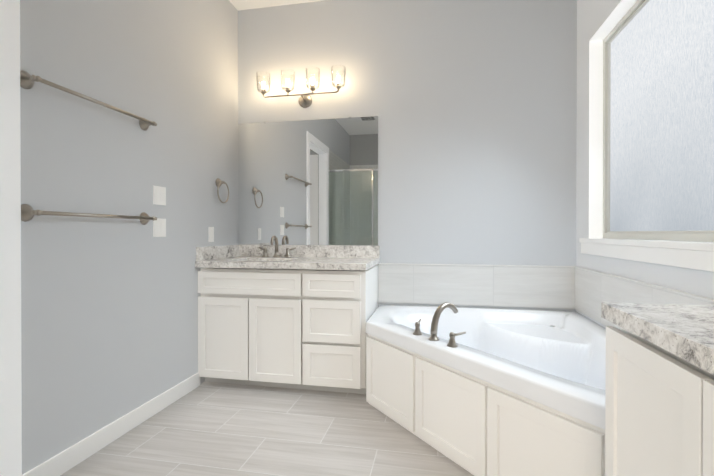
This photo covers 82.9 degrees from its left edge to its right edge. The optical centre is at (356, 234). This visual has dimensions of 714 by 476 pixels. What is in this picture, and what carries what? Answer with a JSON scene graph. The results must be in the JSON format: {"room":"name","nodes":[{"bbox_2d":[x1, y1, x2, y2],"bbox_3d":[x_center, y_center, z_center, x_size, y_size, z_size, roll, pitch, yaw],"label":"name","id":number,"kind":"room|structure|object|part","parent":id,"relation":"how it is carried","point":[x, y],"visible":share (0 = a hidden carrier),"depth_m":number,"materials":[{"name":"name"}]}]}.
{"room":"bathroom","nodes":[
{"label":"bathroom","id":0,"kind":"room"},
{"bbox_2d":[20,0,237,474],"bbox_3d":[-1.291,-0.425,2.564,0.120,3.050,2.000,0,0,11],"label":"wall","id":1,"kind":"structure","parent":0,"point":[109,320],"depth_m":2.19,"materials":[{"name":"grey paint"}]},
{"bbox_2d":[20,70,156,130],"bbox_3d":[-1.292,-0.654,2.040,0.080,0.074,0.779,0,0,11],"label":"towel rail","id":2,"kind":"object","parent":1,"relation":"attached to","point":[27,80],"visible":0.96,"depth_m":1.85,"materials":[{"name":"silver metal"}]},
{"bbox_3d":[-1.361,-0.652,1.695,0.080,0.074,0.074,0,0,11],"label":"post","id":3,"kind":"part","parent":2,"relation":"part of","materials":[{"name":"silver metal"}]},
{"bbox_3d":[-1.267,-0.654,2.035,0.018,0.018,0.729,0,0,11],"label":"rod","id":4,"kind":"part","parent":2,"relation":"part of","materials":[{"name":"silver metal"}]},
{"bbox_3d":[-1.224,-0.655,2.386,0.080,0.074,0.074,0,0,11],"label":"post","id":5,"kind":"part","parent":2,"relation":"part of","materials":[{"name":"silver metal"}]},
{"bbox_2d":[21,204,156,224],"bbox_3d":[-1.292,-0.095,2.043,0.080,0.074,0.779,0,0,11],"label":"towel rail","id":6,"kind":"object","parent":1,"relation":"attached to","point":[28,212],"visible":0.98,"depth_m":1.84,"materials":[{"name":"silver metal"}]},
{"bbox_3d":[-1.361,-0.093,1.697,0.080,0.074,0.074,0,0,11],"label":"post","id":7,"kind":"part","parent":6,"relation":"part of","materials":[{"name":"silver metal"}]},
{"bbox_3d":[-1.267,-0.095,2.038,0.018,0.018,0.729,0,0,11],"label":"rod","id":8,"kind":"part","parent":6,"relation":"part of","materials":[{"name":"silver metal"}]},
{"bbox_3d":[-1.224,-0.096,2.389,0.080,0.074,0.074,0,0,11],"label":"post","id":9,"kind":"part","parent":6,"relation":"part of","materials":[{"name":"silver metal"}]},
{"bbox_2d":[22,373,199,475],"bbox_3d":[-1.274,1.051,2.315,0.014,0.100,1.295,0,0,11],"label":"baseboard","id":10,"kind":"structure","parent":1,"relation":"attached to","point":[64,461],"depth_m":2.14,"materials":[{"name":"white wood"}]},
{"bbox_2d":[153,218,165,236],"bbox_3d":[-1.233,-0.045,2.529,0.008,0.115,0.116,0,0,11],"label":"light switch","id":11,"kind":"object","parent":1,"relation":"attached to","point":[159,227],"visible":0.9,"depth_m":2.52,"materials":[{"name":"white plastic"}]},
{"bbox_2d":[153,185,165,204],"bbox_3d":[-1.233,-0.245,2.528,0.008,0.115,0.116,0,0,11],"label":"light switch","id":12,"kind":"object","parent":1,"relation":"attached to","point":[159,195],"visible":1,"depth_m":2.52,"materials":[{"name":"white plastic"}]},
{"bbox_2d":[209,227,213,241],"bbox_3d":[-1.119,-0.003,3.107,0.008,0.115,0.070,0,0,11],"label":"outlet","id":13,"kind":"object","parent":1,"relation":"attached to","point":[211,234],"visible":1,"depth_m":3.10,"materials":[{"name":"white plastic"}]},
{"bbox_2d":[216,178,228,202],"bbox_3d":[-1.073,-0.350,3.204,0.058,0.200,0.175,0,0,11],"label":"towel ring","id":14,"kind":"object","parent":1,"relation":"attached to","point":[219,182],"visible":1,"depth_m":3.18,"materials":[{"name":"silver metal"}]},
{"bbox_3d":[-1.073,-0.413,3.204,0.058,0.074,0.074,0,0,11],"label":"post","id":15,"kind":"part","parent":14,"relation":"part of","materials":[{"name":"silver metal"}]},
{"bbox_2d":[60,382,473,475],"bbox_3d":[-0.151,1.157,1.020,2.960,0.100,4.840,0,0,11],"label":"floor","id":16,"kind":"structure","parent":0,"point":[213,429],"depth_m":2.16,"materials":[{"name":"tile"}]},
{"bbox_2d":[195,236,379,393],"bbox_3d":[-0.488,0.552,3.099,1.245,1.090,0.643,0,0,11],"label":"bathroom vanity","id":17,"kind":"object","parent":16,"relation":"on","point":[288,316],"visible":1,"depth_m":2.83,"materials":[{"name":"white wood"}]},
{"bbox_3d":[-0.960,0.738,2.901,0.389,0.580,0.020,0,0,11],"label":"door","id":18,"kind":"part","parent":17,"relation":"part of","materials":[{"name":"white wood"}]},
{"bbox_3d":[-0.572,0.739,2.825,0.385,0.580,0.020,0,0,11],"label":"door","id":19,"kind":"part","parent":17,"relation":"part of","materials":[{"name":"white wood"}]},
{"bbox_2d":[195,256,379,270],"bbox_3d":[-0.488,0.211,3.098,1.245,0.045,0.643,0,0,11],"label":"countertop","id":20,"kind":"structure","parent":17,"relation":"on","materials":[{"name":"stone"}]},
{"bbox_2d":[258,247,268,256],"bbox_3d":[-0.788,0.144,3.400,0.096,0.084,0.060,0,0,11],"label":"handle","id":21,"kind":"object","parent":20,"relation":"on","point":[265,254],"depth_m":3.38,"materials":[{"name":"silver metal"}]},
{"bbox_2d":[271,236,279,256],"bbox_3d":[-0.679,0.096,3.340,0.065,0.181,0.139,0,0,11],"label":"faucet","id":22,"kind":"object","parent":20,"relation":"on","point":[276,254],"depth_m":3.36,"materials":[{"name":"silver metal"}]},
{"bbox_2d":[285,247,295,257],"bbox_3d":[-0.556,0.145,3.354,0.096,0.084,0.060,0,0,11],"label":"handle","id":23,"kind":"object","parent":20,"relation":"on","point":[287,255],"depth_m":3.34,"materials":[{"name":"silver metal"}]},
{"bbox_3d":[-0.173,0.889,2.746,0.405,0.280,0.020,0,0,11],"label":"drawer","id":24,"kind":"part","parent":17,"relation":"part of","materials":[{"name":"white wood"}]},
{"bbox_3d":[-0.173,0.588,2.745,0.405,0.286,0.020,0,0,11],"label":"drawer","id":25,"kind":"part","parent":17,"relation":"part of","materials":[{"name":"white wood"}]},
{"bbox_3d":[-0.173,0.344,2.744,0.405,0.158,0.020,0,0,11],"label":"drawer","id":26,"kind":"part","parent":17,"relation":"part of","materials":[{"name":"white wood"}]},
{"bbox_2d":[366,302,605,475],"bbox_3d":[0.718,0.737,2.198,1.468,0.729,1.942,0,0,11],"label":"tub","id":27,"kind":"object","parent":16,"relation":"on","point":[476,391],"visible":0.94,"depth_m":2.04,"materials":[{"name":"white plastic"}]},
{"bbox_3d":[0.191,0.868,2.419,0.020,0.415,0.484,0,0,-30],"label":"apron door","id":28,"kind":"part","parent":27,"relation":"part of","materials":[{"name":"white wood"}]},
{"bbox_2d":[413,319,421,334],"bbox_3d":[0.348,0.528,2.324,0.053,0.076,0.094,0,0,11],"label":"handle","id":29,"kind":"object","parent":27,"relation":"on","point":[417,331],"depth_m":2.29,"materials":[{"name":"silver metal"}]},
{"bbox_2d":[428,302,457,340],"bbox_3d":[0.475,0.469,2.217,0.162,0.194,0.149,0,0,11],"label":"faucet","id":30,"kind":"object","parent":27,"relation":"on","point":[434,325],"depth_m":2.18,"materials":[{"name":"silver metal"}]},
{"bbox_3d":[0.446,0.870,1.984,0.020,0.415,0.484,0,0,-30],"label":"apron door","id":31,"kind":"part","parent":27,"relation":"part of","materials":[{"name":"white wood"}]},
{"bbox_2d":[447,332,465,347],"bbox_3d":[0.506,0.529,2.059,0.095,0.076,0.054,0,0,11],"label":"handle","id":32,"kind":"object","parent":27,"relation":"on","point":[452,344],"depth_m":2.05,"materials":[{"name":"silver metal"}]},
{"bbox_3d":[0.697,0.872,1.556,0.020,0.415,0.484,0,0,-30],"label":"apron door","id":33,"kind":"part","parent":27,"relation":"part of","materials":[{"name":"white wood"}]},
{"bbox_2d":[604,318,713,475],"bbox_3d":[0.752,0.686,-0.029,0.538,0.852,2.336,0,0,11],"label":"bathroom vanity","id":34,"kind":"object","parent":16,"relation":"on","point":[659,407],"depth_m":0.92,"materials":[{"name":"white wood"}]},
{"bbox_2d":[601,302,713,373],"bbox_3d":[0.752,0.226,-0.025,0.540,0.045,2.368,0,0,11],"label":"countertop","id":35,"kind":"structure","parent":34,"relation":"on","point":[687,331],"depth_m":0.93,"materials":[{"name":"white stone"}]},
{"bbox_3d":[0.598,0.652,0.528,0.020,0.775,0.427,0,0,11],"label":"door","id":36,"kind":"part","parent":34,"relation":"part of","materials":[{"name":"white wood"}]},
{"bbox_2d":[229,0,324,10],"bbox_3d":[-0.151,-1.993,1.005,2.960,0.100,4.840,0,0,11],"label":"ceiling","id":37,"kind":"structure","parent":0,"point":[238,5],"depth_m":3.42,"materials":[{"name":"white paint"}]},
{"bbox_2d":[238,0,576,310],"bbox_3d":[0.308,-0.429,3.328,2.960,3.050,0.120,0,0,11],"label":"wall","id":38,"kind":"structure","parent":0,"point":[471,105],"depth_m":3.18,"materials":[{"name":"grey paint"}]},
{"bbox_2d":[256,65,345,107],"bbox_3d":[-0.461,-1.207,3.333,0.765,0.273,0.160,0,0,11],"label":"sconce","id":39,"kind":"object","parent":38,"relation":"attached to","point":[305,100],"visible":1,"depth_m":3.32,"materials":[{"name":"glass"}]},
{"bbox_3d":[-0.781,-1.268,3.376,0.120,0.150,0.120,0,0,11],"label":"lamp shade","id":40,"kind":"part","parent":39,"relation":"part of","materials":[{"name":"clear glass"}]},
{"bbox_3d":[-0.570,-1.268,3.334,0.120,0.150,0.120,0,0,11],"label":"lamp shade","id":41,"kind":"part","parent":39,"relation":"part of","materials":[{"name":"clear glass"}]},
{"bbox_3d":[-0.446,-1.128,3.360,0.116,0.116,0.102,0,0,11],"label":"plate","id":42,"kind":"part","parent":39,"relation":"part of","materials":[{"name":"silver metal"}]},
{"bbox_3d":[-0.359,-1.268,3.292,0.120,0.150,0.120,0,0,11],"label":"lamp shade","id":43,"kind":"part","parent":39,"relation":"part of","materials":[{"name":"clear glass"}]},
{"bbox_3d":[-0.148,-1.268,3.251,0.120,0.150,0.120,0,0,11],"label":"lamp shade","id":44,"kind":"part","parent":39,"relation":"part of","materials":[{"name":"clear glass"}]},
{"bbox_2d":[238,116,377,244],"bbox_3d":[-0.433,-0.444,3.408,1.228,1.057,0.009,0,0,11],"label":"mirror","id":45,"kind":"object","parent":38,"relation":"attached to","point":[308,182],"visible":1,"depth_m":3.40,"materials":[{"name":"white mirror"}]},
{"bbox_2d":[239,245,379,257],"bbox_3d":[-0.418,0.137,3.401,1.225,0.100,0.020,0,0,11],"label":"backsplash","id":46,"kind":"structure","parent":38,"relation":"attached to","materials":[{"name":"stone"}]},
{"bbox_2d":[378,265,574,308],"bbox_3d":[0.901,0.397,3.147,1.484,0.305,0.012,0,0,11],"label":"tile backsplash","id":47,"kind":"structure","parent":38,"relation":"attached to","point":[538,287],"depth_m":3.13,"materials":[{"name":"tile"}]},
{"bbox_2d":[378,263,574,267],"bbox_3d":[0.901,0.238,3.144,1.484,0.014,0.016,0,0,11],"label":"trim","id":48,"kind":"structure","parent":38,"relation":"attached to","point":[478,265],"depth_m":3.13,"materials":[{"name":"tile"}]},
{"bbox_2d":[576,0,713,327],"bbox_3d":[1.262,-0.416,0.733,0.160,3.050,4.600,0,0,11],"label":"wall","id":49,"kind":"structure","parent":0,"point":[695,282],"depth_m":2.74,"materials":[{"name":"white paint"}]},
{"bbox_2d":[575,266,713,329],"bbox_3d":[1.435,0.402,2.053,0.012,0.305,1.928,0,0,11],"label":"trim","id":50,"kind":"structure","parent":49,"relation":"attached to","point":[593,291],"depth_m":2.38,"materials":[{"name":"tile"}]},
{"bbox_2d":[579,238,713,271],"bbox_3d":[1.460,0.080,2.021,0.121,0.105,1.640,0,0,11],"label":"window sill","id":51,"kind":"structure","parent":49,"relation":"on","point":[692,255],"depth_m":1.84,"materials":[{"name":"white wood"}]},
{"bbox_2d":[589,0,713,241],"bbox_3d":[1.503,-0.645,2.009,0.134,1.345,1.500,0,0,11],"label":"window","id":52,"kind":"structure","parent":49,"relation":"in","point":[658,119],"depth_m":2.15,"materials":[{"name":"grey glass"}]},
{"bbox_3d":[-1.571,-1.598,1.145,0.120,0.690,0.880,0,0,11],"label":"wall","id":53,"kind":"structure","parent":0,"visible":0},
{"bbox_2d":[0,0,21,475],"bbox_3d":[-1.562,-0.126,1.151,0.138,2.465,1.090,0,0,11],"label":"door frame","id":54,"kind":"structure","parent":53,"relation":"attached to","point":[10,325],"depth_m":1.63,"materials":[{"name":"white wood"}]}
]}

